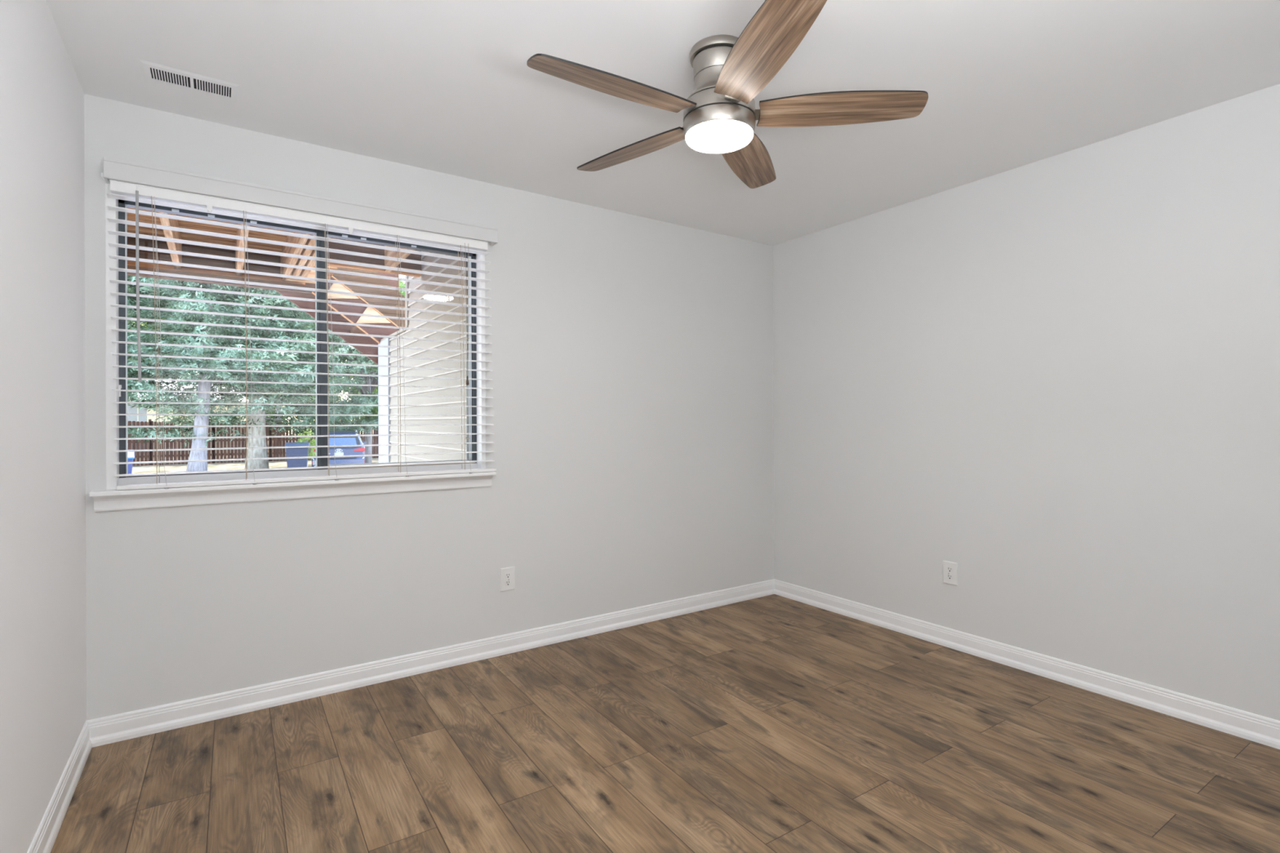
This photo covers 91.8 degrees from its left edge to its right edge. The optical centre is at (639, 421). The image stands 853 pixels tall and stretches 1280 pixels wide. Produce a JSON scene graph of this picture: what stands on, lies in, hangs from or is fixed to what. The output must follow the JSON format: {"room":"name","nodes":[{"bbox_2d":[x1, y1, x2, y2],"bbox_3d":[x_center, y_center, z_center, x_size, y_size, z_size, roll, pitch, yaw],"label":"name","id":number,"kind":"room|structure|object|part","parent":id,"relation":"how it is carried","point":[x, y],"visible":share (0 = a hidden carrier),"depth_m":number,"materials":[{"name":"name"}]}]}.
{"room":"empty bedroom","nodes":[
{"label":"empty bedroom","id":0,"kind":"room"},
{"bbox_2d":[0,0,86,852],"bbox_3d":[-0.662,-0.010,0.132,0.120,2.440,5.200,0,0,-34],"label":"wall","id":1,"kind":"structure","parent":0,"point":[43,708],"depth_m":1.72,"materials":[{"name":"white paint"}]},
{"bbox_2d":[26,720,91,852],"bbox_3d":[-1.050,1.162,0.832,0.018,0.099,3.600,0,0,-34],"label":"baseboard","id":2,"kind":"structure","parent":1,"relation":"attached to","point":[43,841],"depth_m":1.91,"materials":[{"name":"white wood"}]},
{"bbox_2d":[84,93,773,720],"bbox_3d":[-0.611,-0.009,3.405,3.879,2.440,0.160,0,0,-34],"label":"wall","id":3,"kind":"structure","parent":0,"point":[632,356],"depth_m":3.24,"materials":[{"name":"white paint"}]},
{"bbox_2d":[88,183,496,511],"bbox_3d":[-1.437,-0.284,2.802,1.561,1.240,0.212,0,0,-34],"label":"window","id":4,"kind":"structure","parent":3,"relation":"in","point":[111,499],"depth_m":2.69,"materials":[{"name":"white wood"}]},
{"bbox_3d":[-1.405,0.271,2.758,1.561,0.025,0.107,0,0,-34],"label":"sill","id":5,"kind":"part","parent":4,"relation":"part of","materials":[{"name":"white"}]},
{"bbox_2d":[101,156,497,490],"bbox_3d":[-1.370,-0.359,2.738,1.538,1.239,0.088,0,0,-34],"label":"blind","id":6,"kind":"object","parent":4,"relation":"attached to","point":[113,169],"visible":1,"depth_m":2.65,"materials":[{"name":"white plastic"}]},
{"bbox_3d":[-1.881,-0.312,2.409,0.015,1.106,0.060,0,0,-30],"label":"ladder cord","id":7,"kind":"part","parent":6,"relation":"part of","materials":[{"name":"white fabric"}]},
{"bbox_3d":[-1.850,-0.308,2.394,0.037,1.115,0.002,0,0,-34],"label":"lift cord","id":8,"kind":"part","parent":6,"relation":"part of","materials":[{"name":"white fabric"}]},
{"bbox_3d":[-1.637,-0.313,2.574,0.010,1.106,0.060,0,0,-30],"label":"ladder cord","id":9,"kind":"part","parent":6,"relation":"part of","materials":[{"name":"white fabric"}]},
{"bbox_3d":[-1.607,-0.308,2.559,0.030,1.115,0.002,0,0,-34],"label":"lift cord","id":10,"kind":"part","parent":6,"relation":"part of","materials":[{"name":"white fabric"}]},
{"bbox_3d":[-1.360,0.249,2.761,1.487,0.015,0.052,0,0,-34],"label":"rail","id":11,"kind":"part","parent":6,"relation":"part of","materials":[{"name":"white plastic"}]},
{"bbox_3d":[-1.385,-0.314,2.745,0.014,1.106,0.060,0,0,-30],"label":"ladder cord","id":12,"kind":"part","parent":6,"relation":"part of","materials":[{"name":"white fabric"}]},
{"bbox_3d":[-1.355,-0.309,2.730,0.036,1.115,0.002,0,0,-34],"label":"lift cord","id":13,"kind":"part","parent":6,"relation":"part of","materials":[{"name":"white fabric"}]},
{"bbox_3d":[-1.137,-0.315,2.914,0.013,1.106,0.060,0,0,-30],"label":"ladder cord","id":14,"kind":"part","parent":6,"relation":"part of","materials":[{"name":"white fabric"}]},
{"bbox_3d":[-1.106,-0.310,2.898,0.035,1.115,0.002,0,0,-34],"label":"lift cord","id":15,"kind":"part","parent":6,"relation":"part of","materials":[{"name":"white fabric"}]},
{"bbox_3d":[-0.887,-0.315,3.083,0.018,1.106,0.061,0,0,-30],"label":"ladder cord","id":16,"kind":"part","parent":6,"relation":"part of","materials":[{"name":"white fabric"}]},
{"bbox_3d":[-0.857,-0.311,3.068,0.040,1.115,0.002,0,0,-34],"label":"lift cord","id":17,"kind":"part","parent":6,"relation":"part of","materials":[{"name":"white fabric"}]},
{"bbox_3d":[-0.853,-0.548,3.058,0.020,0.660,0.004,0,0,-24],"label":"pull cord","id":18,"kind":"part","parent":6,"relation":"part of","materials":[{"name":"white fabric"}]},
{"bbox_3d":[-1.163,-0.325,3.048,0.678,1.065,0.025,0,0,-34],"label":"screen frame","id":19,"kind":"part","parent":4,"relation":"part of","materials":[{"name":"white"}]},
{"bbox_2d":[87,578,774,747],"bbox_3d":[-0.557,1.161,3.331,3.639,0.099,0.018,0,0,-34],"label":"baseboard","id":20,"kind":"structure","parent":3,"relation":"attached to","point":[107,730],"depth_m":2.89,"materials":[{"name":"white wood"}]},
{"bbox_2d":[500,566,515,591],"bbox_3d":[-0.689,0.825,3.241,0.080,0.120,0.021,0,0,-34],"label":"wall outlet","id":21,"kind":"object","parent":3,"relation":"attached to","point":[508,574],"visible":1,"depth_m":3.24,"materials":[{"name":"white plastic"}]},
{"bbox_2d":[504,573,511,577],"bbox_3d":[-0.690,0.805,3.243,0.033,0.024,0.003,0,0,-34],"label":"receptacle","id":22,"kind":"object","parent":21,"relation":"attached to","point":[506,575],"depth_m":3.24,"materials":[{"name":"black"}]},
{"bbox_2d":[505,580,511,585],"bbox_3d":[-0.690,0.845,3.243,0.033,0.024,0.003,0,0,-34],"label":"receptacle","id":23,"kind":"object","parent":21,"relation":"attached to","point":[507,582],"depth_m":3.24,"materials":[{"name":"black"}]},
{"bbox_2d":[45,0,1279,245],"bbox_3d":[0.844,-1.295,1.253,3.879,0.120,5.360,0,0,-34],"label":"ceiling","id":24,"kind":"structure","parent":0,"point":[447,86],"depth_m":2.24,"materials":[{"name":"white paint"}]},
{"bbox_2d":[137,58,239,101],"bbox_3d":[-1.615,-1.223,2.236,0.291,0.006,0.136,0,0,-34],"label":"ceiling vent","id":25,"kind":"object","parent":24,"relation":"in","point":[149,70],"visible":1,"depth_m":2.23,"materials":[{"name":"white metal"}]},
{"bbox_2d":[148,66,232,97],"bbox_3d":[-1.619,-1.222,2.242,0.242,0.004,0.086,0,0,-34],"label":"grille","id":26,"kind":"object","parent":25,"relation":"attached to","point":[155,73],"depth_m":2.24,"materials":[{"name":"white metal"}]},
{"bbox_2d":[526,0,928,188],"bbox_3d":[0.224,-1.084,2.057,1.238,0.298,1.269,0,0,-34],"label":"ceiling fan","id":27,"kind":"object","parent":24,"relation":"attached to","point":[721,114],"visible":1,"depth_m":1.98,"materials":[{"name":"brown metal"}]},
{"bbox_3d":[-0.079,-1.017,1.877,0.535,0.006,0.154,0,12,-32],"label":"blade","id":28,"kind":"part","parent":27,"relation":"part of","materials":[{"name":"brown wood"}]},
{"bbox_3d":[-0.025,-1.017,2.336,0.535,0.006,0.154,0,12,40],"label":"blade","id":29,"kind":"part","parent":27,"relation":"part of","materials":[{"name":"brown wood"}]},
{"bbox_3d":[0.428,-1.019,2.427,0.154,0.006,0.535,-13,-5,21],"label":"blade","id":30,"kind":"part","parent":27,"relation":"part of","materials":[{"name":"brown wood"}]},
{"bbox_3d":[0.341,-1.019,1.684,0.154,0.006,0.535,12,-3,-14],"label":"blade","id":31,"kind":"part","parent":27,"relation":"part of","materials":[{"name":"brown wood"}]},
{"bbox_3d":[0.654,-1.020,2.024,0.535,0.006,0.154,0,-12,4],"label":"blade","id":32,"kind":"part","parent":27,"relation":"part of","materials":[{"name":"brown wood"}]},
{"bbox_2d":[50,594,1279,852],"bbox_3d":[0.881,1.265,1.211,3.879,0.120,5.260,0,0,-34],"label":"floor","id":33,"kind":"structure","parent":0,"point":[773,723],"depth_m":2.19,"materials":[{"name":"brown wood"}]},
{"bbox_2d":[773,84,1279,720],"bbox_3d":[2.449,-0.020,2.242,0.120,2.440,5.200,0,0,-34],"label":"wall","id":34,"kind":"structure","parent":0,"point":[1055,380],"depth_m":2.85,"materials":[{"name":"white paint"}]},
{"bbox_2d":[942,560,958,586],"bbox_3d":[1.647,0.808,3.302,0.021,0.120,0.080,0,0,-34],"label":"wall outlet","id":35,"kind":"object","parent":34,"relation":"attached to","point":[950,570],"visible":1,"depth_m":3.30,"materials":[{"name":"white plastic"}]},
{"bbox_2d":[946,573,952,579],"bbox_3d":[1.650,0.827,3.304,0.003,0.024,0.033,0,0,-34],"label":"receptacle","id":36,"kind":"object","parent":35,"relation":"attached to","point":[949,576],"depth_m":3.30,"materials":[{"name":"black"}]},
{"bbox_2d":[946,567,952,572],"bbox_3d":[1.650,0.788,3.304,0.003,0.024,0.033,0,0,-34],"label":"receptacle","id":37,"kind":"object","parent":35,"relation":"attached to","point":[948,569],"depth_m":3.30,"materials":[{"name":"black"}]},
{"bbox_2d":[774,579,1279,749],"bbox_3d":[1.947,1.152,2.865,0.018,0.099,3.600,0,0,-34],"label":"baseboard","id":38,"kind":"structure","parent":34,"relation":"attached to","point":[1254,727],"depth_m":2.85,"materials":[{"name":"white"}]},
{"label":"outside","id":39,"kind":"structure","parent":0,"visible":0},
{"bbox_3d":[-5.705,2.132,14.166,120.000,0.200,23.300,0,0,-34],"label":"ground","id":40,"kind":"structure","parent":39,"visible":0},
{"bbox_2d":[127,451,134,474],"bbox_3d":[-11.801,1.352,13.880,0.756,1.403,0.945,0,0,-40],"label":"wheelie bin","id":41,"kind":"object","parent":40,"relation":"on","point":[131,454],"visible":0.06,"depth_m":13.76,"materials":[{"name":"blue plastic"}]},
{"bbox_3d":[-11.781,0.742,13.854,0.756,0.183,0.878,0,0,-40],"label":"lid","id":42,"kind":"part","parent":41,"relation":"part of","materials":[{"name":"white plastic"}]},
{"bbox_2d":[127,207,421,293],"bbox_3d":[-3.308,0.334,3.267,4.540,3.373,2.621,0,0,-34],"label":"pergola","id":43,"kind":"object","parent":40,"relation":"on","point":[145,266],"visible":0.23,"depth_m":4.47,"materials":[{"name":"brown wood"}]},
{"bbox_2d":[284,442,309,467],"bbox_3d":[-11.703,1.388,21.195,0.719,1.334,0.900,0,0,-27],"label":"wheelie bin","id":44,"kind":"object","parent":40,"relation":"on","point":[304,451],"visible":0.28,"depth_m":20.87,"materials":[{"name":"blue plastic"}]},
{"bbox_3d":[-11.690,0.808,21.166,0.719,0.174,0.835,0,0,-27],"label":"lid","id":45,"kind":"part","parent":44,"relation":"part of","materials":[{"name":"blue"}]},
{"bbox_2d":[295,427,315,466],"bbox_3d":[-12.233,1.139,22.720,0.927,1.840,0.830,0,0,-34],"label":"shrub","id":46,"kind":"object","parent":40,"relation":"on","point":[305,439],"visible":0.48,"depth_m":22.74,"materials":[{"name":"green plant"}]},
{"bbox_2d":[377,250,466,462],"bbox_3d":[-1.581,0.341,4.691,0.133,3.347,3.060,0,0,-34],"label":"wall","id":47,"kind":"structure","parent":40,"relation":"on","point":[382,390],"depth_m":4.57,"materials":[{"name":"beige paint"}]},
{"bbox_2d":[276,264,404,364],"bbox_3d":[-2.623,-0.916,6.024,2.230,1.930,1.430,0,0,-34],"label":"roof","id":48,"kind":"structure","parent":47,"relation":"attached to","point":[332,276],"depth_m":5.90,"materials":[{"name":"brown wood"}]},
{"bbox_3d":[-2.585,-1.547,5.928,0.535,0.670,0.025,0,0,-34],"label":"guard panel","id":49,"kind":"part","parent":48,"relation":"part of","materials":[{"name":"brown wood"}]},
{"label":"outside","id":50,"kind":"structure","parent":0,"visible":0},
{"bbox_2d":[131,435,378,473],"bbox_3d":[-36.522,2.233,59.600,120.000,0.240,86.500,0,0,-34],"label":"lawn","id":51,"kind":"structure","parent":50,"point":[169,468],"depth_m":28.14,"materials":[{"name":"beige plant"}]},
{"bbox_2d":[127,293,167,449],"bbox_3d":[-27.296,-3.377,32.358,5.253,10.987,5.208,0,0,-7],"label":"leafy tree","id":52,"kind":"object","parent":51,"relation":"on","point":[149,293],"visible":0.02,"depth_m":32.60,"materials":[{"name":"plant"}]},
{"bbox_2d":[127,276,198,386],"bbox_3d":[-20.418,-4.914,22.124,8.183,14.000,8.927,0,0,24],"label":"spruce tree","id":53,"kind":"object","parent":51,"relation":"on","point":[135,357],"visible":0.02,"depth_m":22.53,"materials":[{"name":"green plant"}]},
{"bbox_2d":[127,380,248,455],"bbox_3d":[-31.202,-0.371,41.768,9.200,5.000,7.000,0,0,-34],"label":"house","id":54,"kind":"structure","parent":51,"relation":"on","point":[134,411],"depth_m":38.99,"materials":[{"name":"beige"}]},
{"bbox_3d":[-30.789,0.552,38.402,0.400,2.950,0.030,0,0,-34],"label":"door","id":55,"kind":"part","parent":54,"relation":"part of","materials":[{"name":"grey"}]},
{"bbox_2d":[127,275,341,471],"bbox_3d":[-15.360,-4.282,22.291,9.011,12.758,8.838,0,0,-34],"label":"leafy tree","id":56,"kind":"object","parent":51,"relation":"on","point":[163,291],"visible":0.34,"depth_m":20.75,"materials":[{"name":"green plant"}]},
{"bbox_2d":[127,277,378,469],"bbox_3d":[-15.330,-5.431,24.602,11.275,15.000,10.149,0,0,-27],"label":"leafy tree","id":57,"kind":"object","parent":51,"relation":"on","point":[167,397],"visible":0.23,"depth_m":23.06,"materials":[{"name":"green plant"}]},
{"bbox_2d":[127,419,378,466],"bbox_3d":[-18.078,0.981,32.613,31.537,2.200,0.120,0,0,-34],"label":"fence","id":58,"kind":"object","parent":51,"relation":"on","point":[273,442],"visible":0.1,"depth_m":30.65,"materials":[{"name":"brown wood"}]},
{"bbox_3d":[-24.024,1.023,28.520,2.481,2.095,0.020,0,0,-34],"label":"picket panel","id":59,"kind":"part","parent":58,"relation":"part of","materials":[{"name":"brown wood"}]},
{"bbox_3d":[-22.014,1.017,29.883,2.497,2.093,0.020,0,0,-34],"label":"picket panel","id":60,"kind":"part","parent":58,"relation":"part of","materials":[{"name":"brown wood"}]},
{"bbox_3d":[-20.014,1.010,31.240,2.491,2.094,0.020,0,0,-34],"label":"picket panel","id":61,"kind":"part","parent":58,"relation":"part of","materials":[{"name":"brown wood"}]},
{"bbox_3d":[-18.025,1.008,32.589,2.457,2.086,0.020,0,0,-34],"label":"picket panel","id":62,"kind":"part","parent":58,"relation":"part of","materials":[{"name":"brown wood"}]},
{"bbox_3d":[-16.019,0.997,33.950,2.466,2.094,0.020,0,0,-34],"label":"picket panel","id":63,"kind":"part","parent":58,"relation":"part of","materials":[{"name":"brown wood"}]},
{"bbox_3d":[-14.019,0.990,35.307,2.460,2.094,0.020,0,0,-34],"label":"picket panel","id":64,"kind":"part","parent":58,"relation":"part of","materials":[{"name":"brown wood"}]},
{"bbox_2d":[265,292,305,421],"bbox_3d":[-21.944,-4.749,37.751,5.707,13.696,7.197,0,0,-34],"label":"leafy tree","id":65,"kind":"object","parent":51,"relation":"on","point":[271,292],"visible":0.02,"depth_m":37.59,"materials":[{"name":"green plant"}]},
{"bbox_2d":[265,387,313,435],"bbox_3d":[-30.927,-7.520,52.806,6.754,19.473,6.506,0,0,15],"label":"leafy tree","id":66,"kind":"object","parent":51,"relation":"on","point":[269,412],"visible":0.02,"depth_m":52.10,"materials":[{"name":"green plant"}]},
{"bbox_2d":[309,429,366,466],"bbox_3d":[-12.670,1.195,26.074,2.200,1.730,4.770,0,0,-26],"label":"car","id":67,"kind":"object","parent":51,"relation":"on","point":[339,451],"visible":0.49,"depth_m":24.16,"materials":[{"name":"blue paint"}]},
{"bbox_3d":[-11.649,1.271,23.995,0.330,0.140,0.042,0,0,-26],"label":"license plate","id":68,"kind":"part","parent":67,"relation":"part of","materials":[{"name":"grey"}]},
{"bbox_2d":[353,447,364,451],"bbox_3d":[-11.026,1.104,24.344,0.421,0.177,0.105,0,0,-26],"label":"tail lamp","id":69,"kind":"object","parent":67,"relation":"attached to","point":[355,449],"depth_m":24.31,"materials":[{"name":"red plastic"}]},
{"bbox_2d":[275,282,404,463],"bbox_3d":[-13.104,-3.472,29.392,7.483,11.084,8.033,0,0,-9],"label":"leafy tree","id":70,"kind":"object","parent":51,"relation":"on","point":[368,450],"visible":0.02,"depth_m":29.14,"materials":[{"name":"green plant"}]},
{"bbox_2d":[342,293,404,444],"bbox_3d":[-24.757,-6.891,57.175,7.449,18.174,6.941,0,0,-34],"label":"leafy tree","id":71,"kind":"object","parent":51,"relation":"on","point":[358,393],"visible":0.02,"depth_m":55.32,"materials":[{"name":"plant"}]},
{"bbox_2d":[377,275,404,391],"bbox_3d":[-15.740,-5.496,42.819,6.976,15.156,6.844,0,0,-34],"label":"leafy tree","id":72,"kind":"object","parent":51,"relation":"on","point":[402,282],"visible":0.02,"depth_m":41.20,"materials":[{"name":"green plant"}]}
]}

